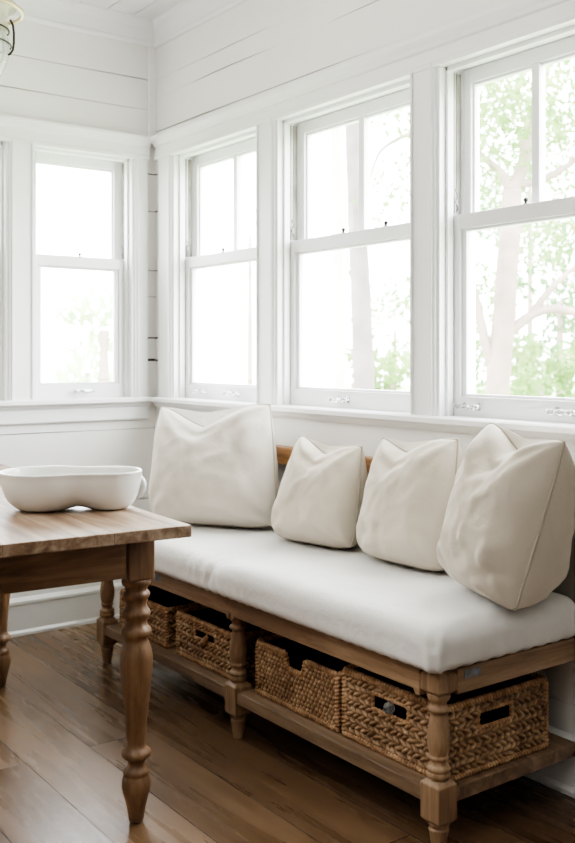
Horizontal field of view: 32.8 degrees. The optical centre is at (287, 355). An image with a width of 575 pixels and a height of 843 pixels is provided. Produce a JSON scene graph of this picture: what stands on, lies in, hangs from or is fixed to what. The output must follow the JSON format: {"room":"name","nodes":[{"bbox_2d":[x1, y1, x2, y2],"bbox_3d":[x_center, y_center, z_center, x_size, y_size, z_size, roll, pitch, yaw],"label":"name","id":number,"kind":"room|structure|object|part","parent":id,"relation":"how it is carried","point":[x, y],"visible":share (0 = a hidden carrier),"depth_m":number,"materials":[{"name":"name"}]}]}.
{"room":"sunroom","nodes":[
{"label":"sunroom","id":0,"kind":"room"},
{"bbox_2d":[0,18,156,598],"bbox_3d":[-2.596,-0.210,3.105,5.160,2.760,0.130,0,0,-36],"label":"wall","id":1,"kind":"structure","parent":0,"point":[51,74],"depth_m":4.28,"materials":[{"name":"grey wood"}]},
{"bbox_2d":[0,141,7,400],"bbox_3d":[-1.389,-0.340,4.015,0.426,1.160,0.192,0,0,-36],"label":"window","id":2,"kind":"structure","parent":1,"relation":"in","point":[3,145],"depth_m":4.06,"materials":[{"name":"white paint"}]},
{"bbox_2d":[7,582,124,637],"bbox_3d":[-2.614,1.093,2.995,5.000,0.155,0.026,0,0,-36],"label":"baseboard","id":3,"kind":"structure","parent":1,"relation":"attached to","point":[27,615],"depth_m":4.18,"materials":[{"name":"white paint"}]},
{"bbox_2d":[0,397,150,424],"bbox_3d":[-1.145,0.235,4.086,1.260,0.100,0.097,0,0,-36],"label":"trim","id":4,"kind":"structure","parent":1,"relation":"attached to","point":[96,408],"depth_m":4.22,"materials":[{"name":"white paint"}]},
{"bbox_2d":[0,114,151,160],"bbox_3d":[-1.132,-0.944,4.068,1.260,0.104,0.050,0,0,-36],"label":"trim","id":5,"kind":"structure","parent":1,"relation":"attached to","point":[47,134],"depth_m":4.22,"materials":[{"name":"white paint"}]},
{"bbox_2d":[8,138,147,400],"bbox_3d":[-1.123,-0.357,4.090,1.201,1.095,0.027,0,0,-36],"label":"trim","id":6,"kind":"structure","parent":1,"relation":"attached to","point":[20,155],"depth_m":4.10,"materials":[{"name":"white paint"}]},
{"bbox_2d":[7,0,154,47],"bbox_3d":[-2.611,-1.471,2.990,5.000,0.118,0.036,0,0,-36],"label":"trim","id":7,"kind":"structure","parent":1,"relation":"attached to","point":[69,15],"depth_m":4.27,"materials":[{"name":"white paint"}]},
{"bbox_2d":[34,145,133,399],"bbox_3d":[-0.941,-0.340,4.344,0.478,1.160,0.192,0,0,-36],"label":"window","id":8,"kind":"structure","parent":1,"relation":"in","point":[120,263],"depth_m":4.40,"materials":[{"name":"white paint"}]},
{"bbox_3d":[-0.952,-0.647,4.358,0.448,0.491,0.033,0,0,-36],"label":"sash","id":9,"kind":"part","parent":8,"relation":"part of","materials":[{"name":"glass"}]},
{"bbox_3d":[-0.927,-0.126,4.325,0.448,0.623,0.035,0,0,-36],"label":"sash","id":10,"kind":"part","parent":8,"relation":"part of","materials":[{"name":"white paint"}]},
{"bbox_2d":[148,47,155,136],"bbox_3d":[-0.620,-1.204,4.469,0.040,0.416,0.010,0,0,-36],"label":"trim","id":11,"kind":"structure","parent":1,"relation":"attached to","point":[151,51],"depth_m":4.46,"materials":[{"name":"white paint"}]},
{"bbox_2d":[71,0,184,18],"bbox_3d":[-0.846,-1.580,0.587,5.200,0.100,6.200,0,0,-36],"label":"ceiling","id":12,"kind":"structure","parent":0,"point":[150,9],"depth_m":4.26,"materials":[{"name":"white paint"}]},
{"bbox_2d":[0,0,23,76],"bbox_3d":[-0.927,-1.163,2.910,0.275,0.735,0.275,0,0,-36],"label":"pendant lantern","id":13,"kind":"object","parent":12,"relation":"hanging from","point":[8,8],"visible":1,"depth_m":2.90,"materials":[{"name":"gold metal"}]},
{"bbox_3d":[-0.927,-0.883,2.910,0.192,0.177,0.192,0,0,-36],"label":"lamp shade","id":14,"kind":"part","parent":13,"relation":"part of","materials":[{"name":"clear glass"}]},
{"bbox_3d":[-0.823,-0.949,2.909,0.022,0.109,0.007,0,0,0],"label":"arm","id":15,"kind":"part","parent":13,"relation":"part of","materials":[{"name":"grey metal"}]},
{"bbox_2d":[0,619,574,842],"bbox_3d":[-0.841,1.210,0.622,5.050,0.080,6.050,0,0,-36],"label":"floor","id":16,"kind":"structure","parent":0,"point":[63,738],"depth_m":2.70,"materials":[{"name":"brown wood"}]},
{"bbox_2d":[0,464,190,822],"bbox_3d":[-1.087,0.789,2.855,0.924,0.758,1.740,0,0,-32],"label":"dining table","id":17,"kind":"object","parent":16,"relation":"on","point":[74,545],"visible":0.96,"depth_m":2.41,"materials":[{"name":"brown wood"}]},
{"bbox_3d":[-1.014,0.803,3.447,0.083,0.729,0.083,0,0,-33],"label":"leg","id":18,"kind":"part","parent":17,"relation":"part of","materials":[{"name":"brown wood"}]},
{"bbox_2d":[0,466,146,511],"bbox_3d":[-0.578,0.357,2.626,0.384,0.104,0.237,0,0,-16],"label":"bowl","id":19,"kind":"object","parent":17,"relation":"on","point":[30,488],"visible":1,"depth_m":2.54,"materials":[{"name":"white ceramic"}]},
{"bbox_3d":[-0.397,0.349,2.634,0.034,0.066,0.024,0,0,3],"label":"lug handle","id":20,"kind":"part","parent":19,"relation":"part of","materials":[{"name":"white ceramic"}]},
{"bbox_3d":[-0.380,0.803,2.452,0.083,0.729,0.083,0,0,-33],"label":"leg","id":21,"kind":"part","parent":17,"relation":"part of","materials":[{"name":"brown wood"}]},
{"bbox_2d":[96,445,574,842],"bbox_3d":[0.017,0.751,3.150,0.522,0.838,1.830,0,0,-36],"label":"bench","id":22,"kind":"object","parent":16,"relation":"on","point":[438,794],"visible":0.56,"depth_m":2.53,"materials":[{"name":"brown wood"}]},
{"bbox_3d":[-0.689,0.954,3.728,0.062,0.432,0.062,0,0,-36],"label":"leg","id":23,"kind":"part","parent":22,"relation":"part of","materials":[{"name":"brown wood"}]},
{"bbox_2d":[119,584,203,647],"bbox_3d":[-0.385,0.947,3.640,0.368,0.144,0.371,0,0,-36],"label":"basket","id":24,"kind":"object","parent":22,"relation":"on","point":[163,605],"visible":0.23,"depth_m":3.46,"materials":[{"name":"brown wicker"}]},
{"bbox_3d":[-0.625,0.948,3.678,0.019,0.118,0.020,0,0,-36],"label":"corner cord","id":25,"kind":"part","parent":24,"relation":"part of","materials":[{"name":"wicker"}]},
{"bbox_3d":[-0.385,1.010,3.640,0.361,0.019,0.365,0,0,-36],"label":"cord","id":26,"kind":"part","parent":24,"relation":"part of","materials":[{"name":"wicker"}]},
{"bbox_3d":[-0.420,0.948,3.400,0.019,0.118,0.020,0,0,-36],"label":"corner cord","id":27,"kind":"part","parent":24,"relation":"part of","materials":[{"name":"wicker"}]},
{"bbox_2d":[105,623,255,696],"bbox_3d":[-0.235,1.036,3.498,0.512,0.036,0.844,0,0,-36],"label":"shelf","id":28,"kind":"object","parent":22,"relation":"attached to","point":[168,657],"depth_m":3.23,"materials":[{"name":"brown wood"}]},
{"bbox_2d":[176,606,276,679],"bbox_3d":[-0.131,0.943,3.288,0.380,0.152,0.389,0,0,-36],"label":"basket","id":29,"kind":"object","parent":22,"relation":"on","point":[203,634],"visible":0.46,"depth_m":3.20,"materials":[{"name":"brown wicker"}]},
{"bbox_3d":[-0.372,0.944,3.335,0.019,0.126,0.020,0,0,-36],"label":"corner cord","id":30,"kind":"part","parent":29,"relation":"part of","materials":[{"name":"wicker"}]},
{"bbox_3d":[-0.269,0.917,3.192,0.012,0.045,0.142,0,0,-36],"label":"handle cord","id":31,"kind":"part","parent":29,"relation":"part of","materials":[{"name":"wicker"}]},
{"bbox_3d":[-0.129,1.010,3.291,0.361,0.019,0.379,0,0,-36],"label":"cord","id":32,"kind":"part","parent":29,"relation":"part of","materials":[{"name":"wicker"}]},
{"bbox_3d":[-0.151,0.954,2.996,0.062,0.432,0.062,0,0,-36],"label":"leg","id":33,"kind":"part","parent":22,"relation":"part of","materials":[{"name":"brown wood"}]},
{"bbox_2d":[255,635,350,731],"bbox_3d":[0.161,0.936,2.897,0.363,0.166,0.401,0,0,-36],"label":"basket","id":34,"kind":"object","parent":22,"relation":"on","point":[305,680],"visible":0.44,"depth_m":2.82,"materials":[{"name":"brown wicker"}]},
{"bbox_3d":[-0.089,0.937,2.949,0.019,0.140,0.020,0,0,-36],"label":"corner cord","id":35,"kind":"part","parent":34,"relation":"part of","materials":[{"name":"wicker"}]},
{"bbox_3d":[0.161,1.010,2.896,0.361,0.019,0.400,0,0,-36],"label":"cord","id":36,"kind":"part","parent":34,"relation":"part of","materials":[{"name":"wicker"}]},
{"bbox_3d":[0.136,0.937,2.642,0.019,0.140,0.020,0,0,-36],"label":"corner cord","id":37,"kind":"part","parent":34,"relation":"part of","materials":[{"name":"wicker"}]},
{"bbox_3d":[0.177,0.365,3.342,0.030,0.066,1.690,0,0,-36],"label":"rail","id":38,"kind":"part","parent":22,"relation":"part of","materials":[{"name":"brown wood"}]},
{"bbox_2d":[155,524,574,673],"bbox_3d":[0.006,0.671,3.126,0.556,0.116,1.858,0,0,-36],"label":"seat cushion","id":39,"kind":"object","parent":22,"relation":"on","point":[428,621],"visible":0.73,"depth_m":2.58,"materials":[{"name":"white fabric"}]},
{"bbox_2d":[149,404,278,527],"bbox_3d":[-0.268,0.391,3.563,0.521,0.438,0.302,0,0,21],"label":"pillow","id":40,"kind":"object","parent":39,"relation":"on","point":[216,468],"visible":0.94,"depth_m":3.46,"materials":[{"name":"beige fabric"}]},
{"bbox_2d":[271,435,367,547],"bbox_3d":[0.111,0.440,3.191,0.251,0.340,0.334,0,0,-36],"label":"pillow","id":41,"kind":"object","parent":39,"relation":"on","point":[319,499],"visible":0.97,"depth_m":3.10,"materials":[{"name":"beige fabric"}]},
{"bbox_2d":[356,437,463,570],"bbox_3d":[0.365,0.422,2.873,0.240,0.375,0.350,0,0,-36],"label":"pillow","id":42,"kind":"object","parent":39,"relation":"on","point":[409,485],"visible":0.77,"depth_m":2.77,"materials":[{"name":"beige fabric"}]},
{"bbox_2d":[436,422,574,610],"bbox_3d":[0.560,0.396,2.505,0.339,0.434,0.293,0,0,-24],"label":"pillow","id":43,"kind":"object","parent":39,"relation":"on","point":[508,529],"visible":1,"depth_m":2.39,"materials":[{"name":"beige fabric"}]},
{"bbox_2d":[237,688,574,800],"bbox_3d":[0.304,1.036,2.763,0.512,0.036,0.850,0,0,-36],"label":"shelf","id":44,"kind":"object","parent":22,"relation":"attached to","point":[559,749],"depth_m":2.49,"materials":[{"name":"brown wood"}]},
{"bbox_3d":[0.228,0.564,3.301,0.004,0.332,1.807,0,0,-36],"label":"panel","id":45,"kind":"part","parent":22,"relation":"part of","materials":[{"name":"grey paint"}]},
{"bbox_3d":[0.357,0.954,2.305,0.062,0.432,0.062,0,0,-36],"label":"leg","id":46,"kind":"part","parent":22,"relation":"part of","materials":[{"name":"brown wood"}]},
{"bbox_2d":[341,664,548,781],"bbox_3d":[0.408,0.925,2.575,0.405,0.189,0.401,0,0,-36],"label":"basket","id":47,"kind":"object","parent":22,"relation":"on","point":[496,724],"visible":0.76,"depth_m":2.46,"materials":[{"name":"brown wicker"}]},
{"bbox_3d":[0.154,0.926,2.618,0.019,0.164,0.020,0,0,-36],"label":"corner cord","id":48,"kind":"part","parent":47,"relation":"part of","materials":[{"name":"wicker"}]},
{"bbox_3d":[0.261,0.891,2.471,0.012,0.053,0.146,0,0,-36],"label":"handle cord","id":49,"kind":"part","parent":47,"relation":"part of","materials":[{"name":"wicker"}]},
{"bbox_3d":[0.411,1.010,2.577,0.386,0.019,0.391,0,0,-36],"label":"cord","id":50,"kind":"part","parent":47,"relation":"part of","materials":[{"name":"wicker"}]},
{"bbox_3d":[0.515,0.891,2.422,0.133,0.053,0.012,0,0,-36],"label":"handle cord","id":51,"kind":"part","parent":47,"relation":"part of","materials":[{"name":"wicker"}]},
{"bbox_3d":[0.669,0.926,2.537,0.019,0.164,0.020,0,0,-36],"label":"corner cord","id":52,"kind":"part","parent":47,"relation":"part of","materials":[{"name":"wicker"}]},
{"bbox_3d":[0.575,0.768,2.442,0.453,0.060,0.025,0,0,-36],"label":"rail","id":53,"kind":"part","parent":22,"relation":"part of","materials":[{"name":"brown wood"}]},
{"bbox_2d":[155,0,574,734],"bbox_3d":[1.174,-0.210,2.170,0.130,2.760,6.160,0,0,-36],"label":"wall","id":54,"kind":"structure","parent":0,"point":[254,48],"depth_m":3.63,"materials":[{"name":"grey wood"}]},
{"bbox_2d":[152,0,246,47],"bbox_3d":[1.155,-1.471,2.057,0.036,0.118,6.000,0,0,-36],"label":"trim","id":55,"kind":"structure","parent":54,"relation":"attached to","point":[187,15],"depth_m":4.23,"materials":[{"name":"white paint"}]},
{"bbox_2d":[172,129,255,401],"bbox_3d":[-0.234,-0.340,4.119,0.192,1.160,0.677,0,0,-36],"label":"window","id":56,"kind":"structure","parent":54,"relation":"in","point":[190,261],"depth_m":4.33,"materials":[{"name":"white paint"}]},
{"bbox_3d":[-0.446,-0.480,4.350,0.016,0.081,0.005,0,0,-36],"label":"sash chain","id":57,"kind":"part","parent":56,"relation":"part of","materials":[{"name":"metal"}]},
{"bbox_3d":[-0.253,-0.126,4.105,0.035,0.623,0.647,0,0,-36],"label":"sash","id":58,"kind":"part","parent":56,"relation":"part of","materials":[{"name":"white paint"}]},
{"bbox_3d":[-0.220,-0.647,4.130,0.033,0.491,0.647,0,0,-36],"label":"sash","id":59,"kind":"part","parent":56,"relation":"part of","materials":[{"name":"glass"}]},
{"bbox_2d":[158,63,436,415],"bbox_3d":[0.170,-0.357,3.405,0.027,1.095,2.540,0,0,-36],"label":"trim","id":60,"kind":"structure","parent":54,"relation":"attached to","point":[423,84],"depth_m":3.70,"materials":[{"name":"white paint"}]},
{"bbox_2d":[276,78,409,412],"bbox_3d":[0.254,-0.340,3.455,0.192,1.160,0.751,0,0,-36],"label":"window","id":61,"kind":"structure","parent":54,"relation":"in","point":[295,244],"depth_m":3.69,"materials":[{"name":"white paint"}]},
{"bbox_3d":[0.020,-0.480,3.716,0.016,0.081,0.005,0,0,-36],"label":"sash chain","id":62,"kind":"part","parent":61,"relation":"part of","materials":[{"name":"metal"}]},
{"bbox_3d":[0.235,-0.126,3.441,0.035,0.623,0.721,0,0,-36],"label":"sash","id":63,"kind":"part","parent":61,"relation":"part of","materials":[{"name":"white paint"}]},
{"bbox_3d":[0.268,-0.647,3.466,0.033,0.491,0.721,0,0,-36],"label":"sash","id":64,"kind":"part","parent":61,"relation":"part of","materials":[{"name":"white paint"}]},
{"bbox_2d":[151,0,574,160],"bbox_3d":[0.166,-0.944,3.390,0.050,0.104,2.620,0,0,-36],"label":"trim","id":65,"kind":"structure","parent":54,"relation":"attached to","point":[513,21],"depth_m":3.19,"materials":[{"name":"white paint"}]},
{"bbox_2d":[151,397,574,442],"bbox_3d":[0.183,0.208,3.403,0.097,0.047,2.620,0,0,-36],"label":"trim","id":66,"kind":"structure","parent":54,"relation":"attached to","point":[459,424],"depth_m":3.14,"materials":[{"name":"white paint"}]},
{"bbox_2d":[437,23,574,423],"bbox_3d":[0.730,-0.340,2.807,0.192,1.160,0.655,0,0,-36],"label":"window","id":67,"kind":"structure","parent":54,"relation":"in","point":[459,217],"depth_m":3.01,"materials":[{"name":"white paint"}]},
{"bbox_3d":[0.525,-0.480,3.028,0.016,0.081,0.005,0,0,-36],"label":"sash chain","id":68,"kind":"part","parent":67,"relation":"part of","materials":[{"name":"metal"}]},
{"bbox_3d":[0.711,-0.126,2.793,0.035,0.623,0.625,0,0,-36],"label":"sash","id":69,"kind":"part","parent":67,"relation":"part of","materials":[{"name":"white paint"}]},
{"bbox_3d":[0.744,-0.647,2.817,0.033,0.491,0.625,0,0,-36],"label":"sash","id":70,"kind":"part","parent":67,"relation":"part of","materials":[{"name":"white paint"}]},
{"bbox_2d":[524,725,574,797],"bbox_3d":[1.159,1.093,2.060,0.026,0.155,6.000,0,0,-36],"label":"baseboard","id":71,"kind":"structure","parent":54,"relation":"attached to","point":[560,776],"depth_m":2.63,"materials":[{"name":"white paint"}]},
{"label":"outside","id":72,"kind":"structure","parent":0,"visible":0},
{"bbox_2d":[326,381,574,397],"bbox_3d":[13.372,1.770,2.346,100.000,0.001,100.000,0,0,-36],"label":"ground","id":73,"kind":"structure","parent":72,"point":[407,387],"depth_m":53.15,"materials":[{"name":"white"}]},
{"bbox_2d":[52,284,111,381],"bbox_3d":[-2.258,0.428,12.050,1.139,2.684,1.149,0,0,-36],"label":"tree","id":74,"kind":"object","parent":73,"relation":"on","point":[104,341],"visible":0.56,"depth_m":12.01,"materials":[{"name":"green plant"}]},
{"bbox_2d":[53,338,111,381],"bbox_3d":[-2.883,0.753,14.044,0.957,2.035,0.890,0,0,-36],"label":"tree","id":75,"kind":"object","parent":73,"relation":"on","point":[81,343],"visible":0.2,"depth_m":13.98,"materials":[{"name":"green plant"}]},
{"bbox_2d":[345,122,374,389],"bbox_3d":[0.930,-2.366,13.000,2.882,8.280,2.319,0,0,-8],"label":"tree","id":76,"kind":"object","parent":73,"relation":"on","point":[359,269],"visible":0.47,"depth_m":12.88,"materials":[{"name":"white plant"}]},
{"bbox_2d":[345,342,409,390],"bbox_3d":[1.576,0.720,17.091,1.368,2.100,1.596,0,0,12],"label":"bush","id":77,"kind":"object","parent":73,"relation":"on","point":[389,380],"visible":0.41,"depth_m":16.73,"materials":[{"name":"green plant"}]},
{"bbox_2d":[345,275,409,389],"bbox_3d":[3.817,-0.302,30.548,4.353,4.144,3.089,0,0,-36],"label":"tree","id":78,"kind":"object","parent":73,"relation":"on","point":[394,342],"visible":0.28,"depth_m":29.34,"materials":[{"name":"green plant"}]},
{"bbox_2d":[352,110,409,241],"bbox_3d":[1.423,-1.031,12.403,1.163,5.602,1.127,0,0,-36],"label":"tree","id":79,"kind":"object","parent":73,"relation":"on","point":[397,115],"visible":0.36,"depth_m":12.45,"materials":[{"name":"green plant"}]},
{"bbox_2d":[387,257,525,386],"bbox_3d":[4.320,-0.247,23.077,3.629,4.035,2.792,0,0,43],"label":"tree","id":80,"kind":"object","parent":73,"relation":"on","point":[486,267],"visible":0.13,"depth_m":23.07,"materials":[{"name":"green plant"}]},
{"bbox_2d":[394,58,574,394],"bbox_3d":[2.240,-0.905,9.883,2.654,5.354,2.757,0,0,29],"label":"tree","id":81,"kind":"object","parent":73,"relation":"on","point":[497,350],"visible":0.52,"depth_m":9.45,"materials":[{"name":"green plant"}]},
{"bbox_2d":[476,218,574,394],"bbox_3d":[5.651,-0.666,19.683,5.922,4.872,3.452,0,0,9],"label":"tree","id":82,"kind":"object","parent":73,"relation":"on","point":[561,322],"visible":0.41,"depth_m":19.37,"materials":[{"name":"green plant"}]},
{"bbox_2d":[476,79,574,336],"bbox_3d":[7.417,-3.173,28.485,5.107,9.887,6.976,0,0,-36],"label":"tree","id":83,"kind":"object","parent":73,"relation":"on","point":[529,305],"visible":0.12,"depth_m":28.34,"materials":[{"name":"green plant"}]},
{"bbox_2d":[479,331,574,397],"bbox_3d":[3.888,0.672,15.037,1.985,2.195,2.480,0,0,-36],"label":"bush","id":84,"kind":"object","parent":73,"relation":"on","point":[527,383],"visible":0.57,"depth_m":15.00,"materials":[{"name":"green plant"}]}
]}

